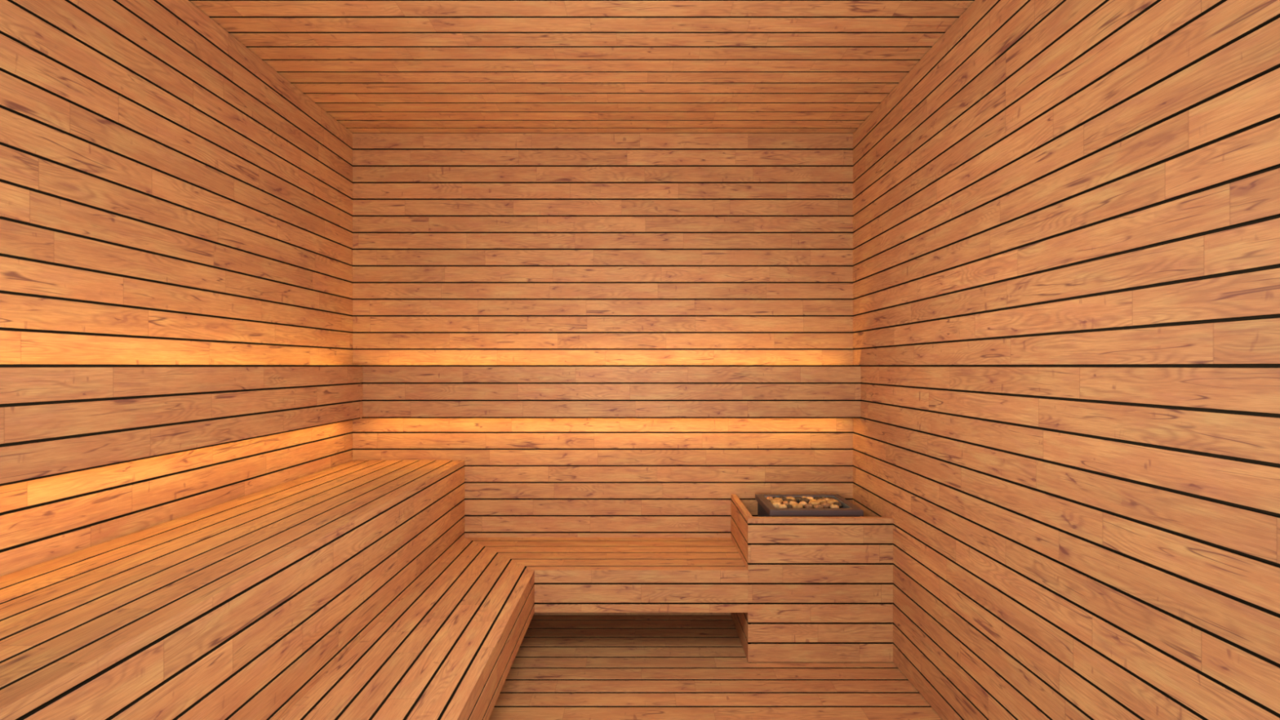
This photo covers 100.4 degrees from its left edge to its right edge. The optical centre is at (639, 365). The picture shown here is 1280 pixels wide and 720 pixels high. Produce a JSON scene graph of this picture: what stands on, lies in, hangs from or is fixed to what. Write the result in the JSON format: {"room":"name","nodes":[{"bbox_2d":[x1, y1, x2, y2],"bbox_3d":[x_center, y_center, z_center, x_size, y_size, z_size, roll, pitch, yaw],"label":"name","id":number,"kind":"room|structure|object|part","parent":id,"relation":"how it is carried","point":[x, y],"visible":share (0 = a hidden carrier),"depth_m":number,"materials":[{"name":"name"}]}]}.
{"room":"spa","nodes":[
{"label":"spa","id":0,"kind":"room"},
{"bbox_2d":[0,0,353,576],"bbox_3d":[-1.596,0.045,1.762,0.090,2.610,2.264,0,0,0],"label":"wall","id":1,"kind":"structure","parent":0,"point":[168,196],"depth_m":1.71,"materials":[{"name":"brown wood"}]},
{"bbox_2d":[0,364,363,486],"bbox_3d":[-1.496,0.135,1.658,0.109,0.278,2.235,0,0,0],"label":"backrest","id":2,"kind":"object","parent":1,"relation":"attached to","point":[55,420],"visible":1,"depth_m":1.55,"materials":[{"name":"brown wood"}]},
{"bbox_2d":[188,0,974,133],"bbox_3d":[-0.201,-1.305,2.077,2.728,0.090,1.634,0,0,0],"label":"ceiling","id":3,"kind":"structure","parent":0,"point":[374,66],"depth_m":2.19,"materials":[{"name":"brown wood"}]},
{"bbox_2d":[350,133,855,614],"bbox_3d":[-0.201,0.045,2.925,2.728,2.610,0.090,0,0,0],"label":"wall","id":4,"kind":"structure","parent":0,"point":[468,248],"depth_m":2.88,"materials":[{"name":"brown wood"}]},
{"bbox_2d":[361,364,861,417],"bbox_3d":[-0.153,0.135,2.828,2.605,0.278,0.104,0,0,0],"label":"backrest","id":5,"kind":"object","parent":4,"relation":"attached to","point":[389,391],"visible":1,"depth_m":2.78,"materials":[{"name":"brown wood"}]},
{"bbox_2d":[488,614,942,719],"bbox_3d":[-0.201,1.395,2.144,2.728,0.090,1.498,0,0,0],"label":"floor","id":6,"kind":"structure","parent":0,"point":[564,667],"depth_m":2.30,"materials":[{"name":"brown wood"}]},
{"bbox_2d":[0,460,464,719],"bbox_3d":[-1.248,0.929,1.710,0.605,0.842,2.340,0,0,0],"label":"bench","id":7,"kind":"object","parent":6,"relation":"on","point":[236,609],"visible":0.83,"depth_m":1.37,"materials":[{"name":"brown wood"}]},
{"bbox_2d":[279,537,747,719],"bbox_3d":[-0.228,1.139,1.710,1.436,0.422,2.340,0,0,0],"label":"bench","id":8,"kind":"object","parent":6,"relation":"on","point":[448,649],"visible":1,"depth_m":2.19,"materials":[{"name":"brown wood"}]},
{"bbox_3d":[-0.713,0.941,1.710,0.466,0.027,2.340,0,0,0],"label":"seat","id":9,"kind":"part","parent":8,"relation":"part of","materials":[{"name":"brown wood"}]},
{"bbox_3d":[-0.492,1.024,1.481,0.025,0.193,1.883,0,0,0],"label":"panel","id":10,"kind":"part","parent":8,"relation":"part of","materials":[{"name":"brown wood"}]},
{"bbox_3d":[-0.228,0.941,2.651,1.436,0.027,0.457,0,0,0],"label":"seat","id":11,"kind":"part","parent":8,"relation":"part of","materials":[{"name":"brown wood"}]},
{"bbox_3d":[-0.007,1.024,2.435,0.995,0.193,0.025,0,0,0],"label":"panel","id":12,"kind":"part","parent":8,"relation":"part of","materials":[{"name":"brown wood"}]},
{"bbox_2d":[730,493,893,662],"bbox_3d":[0.820,1.022,2.651,0.659,0.657,0.457,0,0,0],"label":"surround","id":13,"kind":"object","parent":6,"relation":"on","point":[820,588],"visible":0.87,"depth_m":2.42,"materials":[{"name":"brown wood"}]},
{"bbox_3d":[0.504,1.022,2.651,0.027,0.657,0.457,0,0,0],"label":"panel","id":14,"kind":"part","parent":13,"relation":"part of","materials":[{"name":"brown wood"}]},
{"bbox_2d":[755,493,863,516],"bbox_3d":[0.826,0.890,2.652,0.436,0.433,0.319,0,0,0],"label":"heater","id":15,"kind":"object","parent":13,"relation":"on","point":[765,508],"depth_m":2.61,"materials":[{"name":"brown metal"}]},
{"bbox_3d":[0.688,0.691,2.695,0.055,0.033,0.050,0,0,0],"label":"heater stone","id":16,"kind":"part","parent":15,"relation":"part of","materials":[{"name":"beige stone"}]},
{"bbox_3d":[0.681,0.692,2.646,0.045,0.029,0.041,0,0,13],"label":"heater stone","id":17,"kind":"part","parent":15,"relation":"part of","materials":[{"name":"beige stone"}]},
{"bbox_3d":[0.702,0.692,2.616,0.040,0.025,0.040,0,0,0],"label":"heater stone","id":18,"kind":"part","parent":15,"relation":"part of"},
{"bbox_3d":[0.737,0.688,2.752,0.039,0.026,0.036,0,0,-21],"label":"heater stone","id":19,"kind":"part","parent":15,"relation":"part of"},
{"bbox_3d":[0.732,0.691,2.675,0.029,0.024,0.026,0,0,0],"label":"heater stone","id":20,"kind":"part","parent":15,"relation":"part of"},
{"bbox_3d":[0.756,0.691,2.710,0.042,0.025,0.042,0,0,0],"label":"heater stone","id":21,"kind":"part","parent":15,"relation":"part of","materials":[{"name":"beige stone"}]},
{"bbox_3d":[0.776,0.689,2.746,0.048,0.030,0.047,0,0,-15],"label":"heater stone","id":22,"kind":"part","parent":15,"relation":"part of","materials":[{"name":"beige stone"}]},
{"bbox_3d":[0.770,0.692,2.623,0.057,0.032,0.047,0,0,0],"label":"heater stone","id":23,"kind":"part","parent":15,"relation":"part of","materials":[{"name":"beige stone"}]},
{"bbox_3d":[0.817,0.689,2.751,0.042,0.025,0.039,0,0,0],"label":"heater stone","id":24,"kind":"part","parent":15,"relation":"part of","materials":[{"name":"stone"}]},
{"bbox_3d":[0.813,0.691,2.664,0.040,0.025,0.038,0,0,0],"label":"heater stone","id":25,"kind":"part","parent":15,"relation":"part of","materials":[{"name":"beige stone"}]},
{"bbox_3d":[0.839,0.689,2.720,0.051,0.030,0.043,0,0,0],"label":"heater stone","id":26,"kind":"part","parent":15,"relation":"part of","materials":[{"name":"beige stone"}]},
{"bbox_3d":[0.832,0.693,2.630,0.038,0.026,0.038,0,0,0],"label":"heater stone","id":27,"kind":"part","parent":15,"relation":"part of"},
{"bbox_3d":[0.874,0.692,2.669,0.060,0.033,0.049,0,0,0],"label":"heater stone","id":28,"kind":"part","parent":15,"relation":"part of","materials":[{"name":"brown stone"}]},
{"bbox_3d":[0.874,0.693,2.610,0.044,0.026,0.043,0,0,0],"label":"heater stone","id":29,"kind":"part","parent":15,"relation":"part of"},
{"bbox_3d":[0.920,0.691,2.703,0.054,0.031,0.046,0,0,-24],"label":"heater stone","id":30,"kind":"part","parent":15,"relation":"part of","materials":[{"name":"brown stone"}]},
{"bbox_3d":[0.918,0.692,2.641,0.050,0.029,0.046,0,0,0],"label":"heater stone","id":31,"kind":"part","parent":15,"relation":"part of","materials":[{"name":"brown stone"}]},
{"bbox_3d":[0.972,0.691,2.689,0.058,0.033,0.047,0,0,-14],"label":"heater stone","id":32,"kind":"part","parent":15,"relation":"part of","materials":[{"name":"brown stone"}]},
{"bbox_3d":[0.953,0.692,2.611,0.041,0.024,0.040,0,0,12],"label":"heater stone","id":33,"kind":"part","parent":15,"relation":"part of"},
{"bbox_3d":[0.983,0.691,2.652,0.041,0.024,0.039,0,0,0],"label":"heater stone","id":34,"kind":"part","parent":15,"relation":"part of","materials":[{"name":"beige stone"}]},
{"bbox_2d":[852,0,1279,719],"bbox_3d":[1.195,0.045,1.627,0.090,2.610,2.534,0,0,0],"label":"wall","id":35,"kind":"structure","parent":0,"point":[1066,232],"depth_m":1.40,"materials":[{"name":"brown wood"}]}
]}

